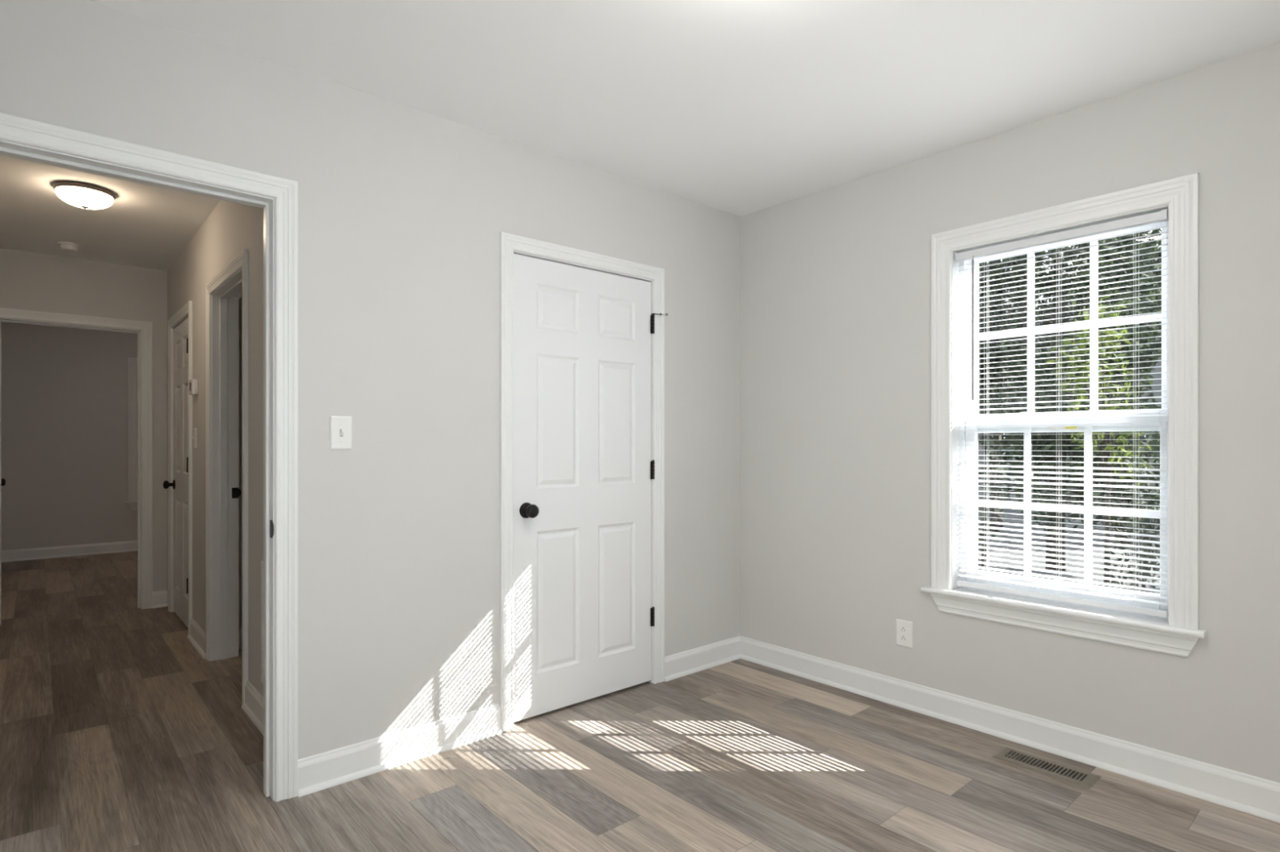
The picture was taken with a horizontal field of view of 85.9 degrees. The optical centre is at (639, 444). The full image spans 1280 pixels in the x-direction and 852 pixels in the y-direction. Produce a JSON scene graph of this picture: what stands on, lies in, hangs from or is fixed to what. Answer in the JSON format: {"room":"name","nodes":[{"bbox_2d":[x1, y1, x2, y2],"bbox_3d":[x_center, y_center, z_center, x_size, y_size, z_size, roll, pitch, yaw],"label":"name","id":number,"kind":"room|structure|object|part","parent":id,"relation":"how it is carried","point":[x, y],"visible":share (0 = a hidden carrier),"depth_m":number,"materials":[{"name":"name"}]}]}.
{"room":"empty bedroom","nodes":[
{"label":"empty bedroom","id":0,"kind":"room"},
{"bbox_2d":[0,321,137,551],"bbox_3d":[-5.371,-0.040,7.713,3.990,2.418,0.120,0,0,-41],"label":"wall","id":1,"kind":"structure","parent":0,"point":[64,390],"depth_m":7.11,"materials":[{"name":"paint"}]},
{"bbox_2d":[0,540,137,562],"bbox_3d":[-5.330,1.112,7.651,3.730,0.114,0.027,0,0,-41],"label":"baseboard","id":2,"kind":"structure","parent":1,"relation":"attached to","point":[14,555],"depth_m":7.12,"materials":[{"name":"white paint"}]},
{"bbox_2d":[124,357,137,510],"bbox_3d":[-5.232,-0.109,7.725,0.906,1.656,0.045,0,0,-41],"label":"window","id":3,"kind":"structure","parent":1,"relation":"in","point":[132,362],"depth_m":7.48,"materials":[{"name":"white paint"}]},
{"bbox_3d":[-5.239,-0.158,7.737,0.840,1.558,0.018,0,0,-41],"label":"casing","id":4,"kind":"part","parent":3,"relation":"part of","materials":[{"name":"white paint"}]},
{"bbox_2d":[0,248,167,591],"bbox_3d":[-3.194,-0.040,5.233,3.990,2.418,0.120,0,0,-41],"label":"wall","id":5,"kind":"structure","parent":0,"point":[29,281],"depth_m":4.76,"materials":[{"name":"paint"}]},
{"bbox_2d":[0,307,152,626],"bbox_3d":[-4.087,0.151,4.923,0.888,2.034,0.868,0,0,-41],"label":"door frame","id":6,"kind":"structure","parent":5,"relation":"in","point":[144,330],"depth_m":4.86,"materials":[{"name":"white paint"}]},
{"bbox_3d":[-4.613,0.276,4.952,0.066,0.066,0.066,0,0,-41],"label":"knob","id":7,"kind":"part","parent":6,"relation":"part of","materials":[{"name":"black metal"}]},
{"bbox_2d":[152,590,168,608],"bbox_3d":[-3.437,1.112,4.922,0.089,0.114,0.027,0,0,-41],"label":"baseboard","id":8,"kind":"structure","parent":5,"relation":"attached to","point":[159,597],"depth_m":4.92,"materials":[{"name":"white paint"}]},
{"bbox_2d":[0,155,220,271],"bbox_3d":[-3.167,-1.299,5.203,3.990,0.100,6.800,0,0,-41],"label":"ceiling","id":9,"kind":"structure","parent":0,"point":[145,226],"depth_m":3.82,"materials":[{"name":"white paint"}]},
{"bbox_2d":[57,241,79,252],"bbox_3d":[-3.567,-1.228,4.293,0.104,0.042,0.104,0,0,-41],"label":"smoke detector","id":10,"kind":"object","parent":9,"relation":"attached to","point":[64,246],"visible":1,"depth_m":4.26,"materials":[{"name":"white plastic"}]},
{"bbox_2d":[53,181,115,210],"bbox_3d":[-2.728,-1.199,3.379,0.242,0.100,0.242,0,0,-41],"label":"ceiling light","id":11,"kind":"object","parent":9,"relation":"attached to","point":[86,196],"visible":1,"depth_m":3.32,"materials":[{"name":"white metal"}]},
{"bbox_2d":[167,200,263,697],"bbox_3d":[-2.249,-0.040,3.734,0.128,2.418,3.380,0,0,-41],"label":"wall","id":12,"kind":"structure","parent":0,"point":[231,228],"depth_m":3.33,"materials":[{"name":"paint"}]},
{"bbox_2d":[163,301,192,634],"bbox_3d":[-2.975,0.152,4.514,0.190,2.034,0.871,0,0,-41],"label":"door","id":13,"kind":"structure","parent":12,"relation":"in","point":[179,484],"depth_m":4.55,"materials":[{"name":"white paint"}]},
{"bbox_3d":[-3.223,0.279,4.702,0.066,0.066,0.066,0,0,-41],"label":"knob","id":14,"kind":"part","parent":13,"relation":"part of","materials":[{"name":"black metal"}]},
{"bbox_2d":[189,378,198,395],"bbox_3d":[-2.630,-0.334,4.048,0.029,0.090,0.115,0,0,-41],"label":"thermostat","id":15,"kind":"object","parent":12,"relation":"attached to","point":[193,384],"visible":1,"depth_m":4.01,"materials":[{"name":"white plastic"}]},
{"bbox_2d":[192,428,196,448],"bbox_3d":[-2.640,-0.034,4.069,0.017,0.117,0.073,0,0,-41],"label":"light switch","id":16,"kind":"object","parent":12,"relation":"attached to","point":[194,437],"visible":1,"depth_m":4.06,"materials":[{"name":"white plastic"}]},
{"bbox_2d":[186,617,205,659],"bbox_3d":[-2.540,1.112,3.948,0.027,0.114,0.552,0,0,-41],"label":"baseboard","id":17,"kind":"structure","parent":12,"relation":"attached to","point":[197,636],"depth_m":3.94,"materials":[{"name":"white paint"}]},
{"bbox_2d":[205,248,248,703],"bbox_3d":[-2.002,0.151,3.446,0.156,2.034,0.912,0,0,-41],"label":"door frame","id":18,"kind":"structure","parent":12,"relation":"in","point":[224,291],"depth_m":3.72,"materials":[{"name":"white paint"}]},
{"bbox_3d":[-2.216,0.269,3.775,0.044,0.058,0.002,0,0,-41],"label":"strike plate","id":19,"kind":"part","parent":18,"relation":"part of","materials":[{"name":"black metal"}]},
{"bbox_2d":[241,680,263,736],"bbox_3d":[-1.474,1.112,2.734,0.027,0.114,0.855,0,0,-41],"label":"baseboard","id":20,"kind":"structure","parent":12,"relation":"attached to","point":[253,706],"depth_m":2.92,"materials":[{"name":"white paint"}]},
{"bbox_2d":[261,560,263,684],"bbox_3d":[-1.407,0.736,2.670,0.010,0.501,0.490,0,0,-41],"label":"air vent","id":21,"kind":"object","parent":12,"relation":"in","point":[262,562],"visible":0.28,"depth_m":2.83,"materials":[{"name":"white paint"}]},
{"bbox_2d":[239,296,242,628],"bbox_3d":[-1.575,-0.040,4.631,2.070,2.418,0.100,0,0,-41],"label":"wall","id":22,"kind":"structure","parent":0,"point":[241,298],"depth_m":3.94,"materials":[{"name":"paint"}]},
{"bbox_2d":[239,627,242,648],"bbox_3d":[-1.758,1.112,4.386,1.470,0.114,0.027,0,0,-41],"label":"baseboard","id":23,"kind":"structure","parent":22,"relation":"attached to","point":[240,628],"depth_m":3.93,"materials":[{"name":"white paint"}]},
{"bbox_2d":[0,0,739,759],"bbox_3d":[-0.701,-0.055,2.764,3.220,2.448,0.120,0,0,-41],"label":"wall","id":24,"kind":"structure","parent":0,"point":[403,211],"depth_m":2.54,"materials":[{"name":"paint"}]},
{"bbox_2d":[0,112,297,802],"bbox_3d":[-1.524,0.149,2.041,0.901,2.038,0.156,0,0,-41],"label":"door frame","id":25,"kind":"structure","parent":24,"relation":"in","point":[20,138],"depth_m":2.25,"materials":[{"name":"white paint"}]},
{"bbox_3d":[-1.208,0.280,2.255,0.002,0.058,0.044,0,0,-41],"label":"strike plate","id":26,"kind":"part","parent":25,"relation":"part of","materials":[{"name":"black metal"}]},
{"bbox_2d":[329,415,351,449],"bbox_3d":[-1.033,-0.038,2.381,0.073,0.117,0.017,0,0,-41],"label":"light switch","id":27,"kind":"object","parent":24,"relation":"attached to","point":[340,427],"visible":1,"depth_m":2.38,"materials":[{"name":"white plastic"}]},
{"bbox_2d":[297,703,502,797],"bbox_3d":[-0.851,1.112,2.535,0.762,0.114,0.027,0,0,-41],"label":"baseboard","id":28,"kind":"structure","parent":24,"relation":"attached to","point":[323,771],"depth_m":2.50,"materials":[{"name":"white paint"}]},
{"bbox_2d":[499,231,667,732],"bbox_3d":[-0.251,0.154,3.118,0.908,2.029,0.182,0,0,-41],"label":"door","id":29,"kind":"structure","parent":24,"relation":"in","point":[582,332],"depth_m":3.06,"materials":[{"name":"white paint"}]},
{"bbox_3d":[-0.456,0.279,2.861,0.066,0.066,0.066,0,0,-41],"label":"knob","id":30,"kind":"part","parent":29,"relation":"part of","materials":[{"name":"black metal"}]},
{"bbox_2d":[664,635,740,681],"bbox_3d":[0.338,1.112,3.578,0.585,0.114,0.027,0,0,-41],"label":"baseboard","id":31,"kind":"structure","parent":24,"relation":"attached to","point":[694,660],"depth_m":3.56,"materials":[{"name":"white paint"}]},
{"bbox_2d":[0,551,1279,851],"bbox_3d":[-2.453,1.240,4.510,4.250,0.142,13.684,0,0,-41],"label":"floor","id":32,"kind":"structure","parent":0,"point":[117,735],"depth_m":2.45,"materials":[{"name":"plastic"}]},
{"bbox_2d":[991,746,1101,789],"bbox_3d":[1.465,1.165,2.488,0.129,0.005,0.318,0,0,-41],"label":"floor vent","id":33,"kind":"object","parent":32,"relation":"in","point":[1065,773],"visible":1,"depth_m":2.47,"materials":[{"name":"metal"}]},
{"bbox_2d":[88,0,1279,217],"bbox_3d":[0.359,-1.299,1.572,3.480,0.100,3.070,0,0,-41],"label":"ceiling","id":34,"kind":"structure","parent":0,"point":[739,108],"depth_m":2.27,"materials":[{"name":"white paint"}]},
{"bbox_2d":[739,42,1279,782],"bbox_3d":[1.574,-0.090,2.719,0.140,2.518,3.190,0,0,-41],"label":"wall","id":35,"kind":"structure","parent":0,"point":[835,282],"depth_m":2.83,"materials":[{"name":"paint"}]},
{"bbox_2d":[895,618,912,648],"bbox_3d":[1.175,0.845,3.061,0.009,0.118,0.077,0,0,-41],"label":"wall outlet","id":36,"kind":"object","parent":35,"relation":"attached to","point":[904,628],"visible":1,"depth_m":3.06,"materials":[{"name":"white plastic"}]},
{"bbox_2d":[900,635,906,641],"bbox_3d":[1.173,0.865,3.059,0.003,0.028,0.027,0,0,-41],"label":"receptacle","id":37,"kind":"object","parent":36,"relation":"attached to","point":[903,637],"depth_m":3.06,"materials":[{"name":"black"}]},
{"bbox_2d":[900,626,906,632],"bbox_3d":[1.173,0.826,3.059,0.003,0.028,0.027,0,0,-41],"label":"receptacle","id":38,"kind":"object","parent":36,"relation":"attached to","point":[903,628],"depth_m":3.06,"materials":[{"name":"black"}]},
{"bbox_2d":[739,635,1279,822],"bbox_3d":[1.512,1.112,2.663,0.027,0.114,2.950,0,0,-41],"label":"baseboard","id":39,"kind":"structure","parent":35,"relation":"attached to","point":[1259,797],"depth_m":2.62,"materials":[{"name":"white paint"}]},
{"bbox_2d":[920,172,1206,657],"bbox_3d":[1.593,-0.091,2.662,0.186,1.615,0.956,0,0,-41],"label":"window","id":40,"kind":"structure","parent":35,"relation":"in","point":[1177,634],"depth_m":2.60,"materials":[{"name":"white paint"}]},
{"bbox_2d":[955,208,1168,617],"bbox_3d":[1.583,-0.104,2.645,0.041,1.410,0.727,0,0,-41],"label":"window blind","id":41,"kind":"object","parent":40,"relation":"attached to","point":[1162,215],"visible":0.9,"depth_m":2.61,"materials":[{"name":"white plastic"}]},
{"bbox_3d":[1.604,-0.093,2.627,0.028,1.368,0.013,0,0,-41],"label":"ladder cord","id":42,"kind":"part","parent":41,"relation":"part of","materials":[{"name":"white fabric"}]},
{"bbox_3d":[1.586,0.590,2.647,0.024,0.022,0.721,0,0,-41],"label":"rail","id":43,"kind":"part","parent":41,"relation":"part of","materials":[{"name":"white plastic"}]},
{"bbox_3d":[1.765,-0.093,2.443,0.028,1.368,0.013,0,0,-41],"label":"ladder cord","id":44,"kind":"part","parent":41,"relation":"part of","materials":[{"name":"white fabric"}]},
{"bbox_3d":[1.638,-0.091,2.693,0.078,1.445,0.737,0,0,-41],"label":"frame","id":45,"kind":"part","parent":40,"relation":"part of","materials":[{"name":"white plastic"}]},
{"bbox_3d":[1.627,0.245,2.681,0.030,0.716,0.695,0,0,-41],"label":"sash","id":46,"kind":"part","parent":40,"relation":"part of","materials":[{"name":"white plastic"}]},
{"bbox_3d":[1.655,-0.422,2.705,0.030,0.753,0.695,0,0,-41],"label":"sash","id":47,"kind":"part","parent":40,"relation":"part of","materials":[{"name":"white plastic"}]},
{"label":"outside","id":48,"kind":"structure","parent":0,"visible":0},
{"bbox_2d":[977,506,1159,594],"bbox_3d":[14.273,1.841,22.480,44.700,0.200,70.000,0,0,-41],"label":"ground","id":49,"kind":"structure","parent":48,"point":[1005,510],"depth_m":11.31,"materials":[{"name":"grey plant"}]},
{"bbox_2d":[977,434,1016,570],"bbox_3d":[3.036,0.824,6.185,0.602,1.837,0.527,0,0,11],"label":"shrub","id":50,"kind":"object","parent":49,"relation":"on","point":[992,451],"visible":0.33,"depth_m":6.10,"materials":[{"name":"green plant"}]},
{"bbox_2d":[977,256,1044,534],"bbox_3d":[6.831,-2.069,13.192,1.648,7.625,1.800,0,0,-41],"label":"tree","id":51,"kind":"object","parent":49,"relation":"on","point":[993,371],"visible":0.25,"depth_m":13.12,"materials":[{"name":"green plant"}]},
{"bbox_2d":[977,229,1161,509],"bbox_3d":[13.693,-2.159,20.640,8.800,7.800,20.800,0,0,-41],"label":"house","id":52,"kind":"structure","parent":49,"relation":"on","point":[981,455],"depth_m":18.15,"materials":[{"name":"grey"}]},
{"bbox_3d":[10.220,0.141,18.457,0.020,1.280,0.780,0,0,-41],"label":"pane","id":53,"kind":"part","parent":52,"relation":"part of","materials":[{"name":"clear glass"}]},
{"bbox_3d":[12.331,0.141,16.052,0.020,1.280,0.780,0,0,-41],"label":"pane","id":54,"kind":"part","parent":52,"relation":"part of","materials":[{"name":"clear glass"}]},
{"bbox_2d":[978,232,1161,572],"bbox_3d":[5.792,-1.134,9.411,2.290,5.755,2.207,0,0,-30],"label":"tree","id":55,"kind":"object","parent":49,"relation":"on","point":[1065,438],"visible":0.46,"depth_m":9.19,"materials":[{"name":"green plant"}]},
{"bbox_2d":[1044,293,1155,586],"bbox_3d":[4.489,0.164,6.702,0.862,3.157,0.795,0,0,-23],"label":"tree","id":56,"kind":"object","parent":49,"relation":"on","point":[1108,458],"visible":0.54,"depth_m":6.65,"materials":[{"name":"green plant"}]},
{"bbox_2d":[1067,228,1161,546],"bbox_3d":[8.247,-2.067,11.816,1.598,7.620,1.774,0,0,-41],"label":"tree","id":57,"kind":"object","parent":49,"relation":"on","point":[1157,255],"visible":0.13,"depth_m":11.38,"materials":[{"name":"green plant"}]},
{"bbox_2d":[1102,431,1159,592],"bbox_3d":[3.860,0.759,5.277,0.576,1.967,0.550,0,0,-41],"label":"shrub","id":58,"kind":"object","parent":49,"relation":"on","point":[1150,461],"visible":0.48,"depth_m":5.31,"materials":[{"name":"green plant"}]}
]}

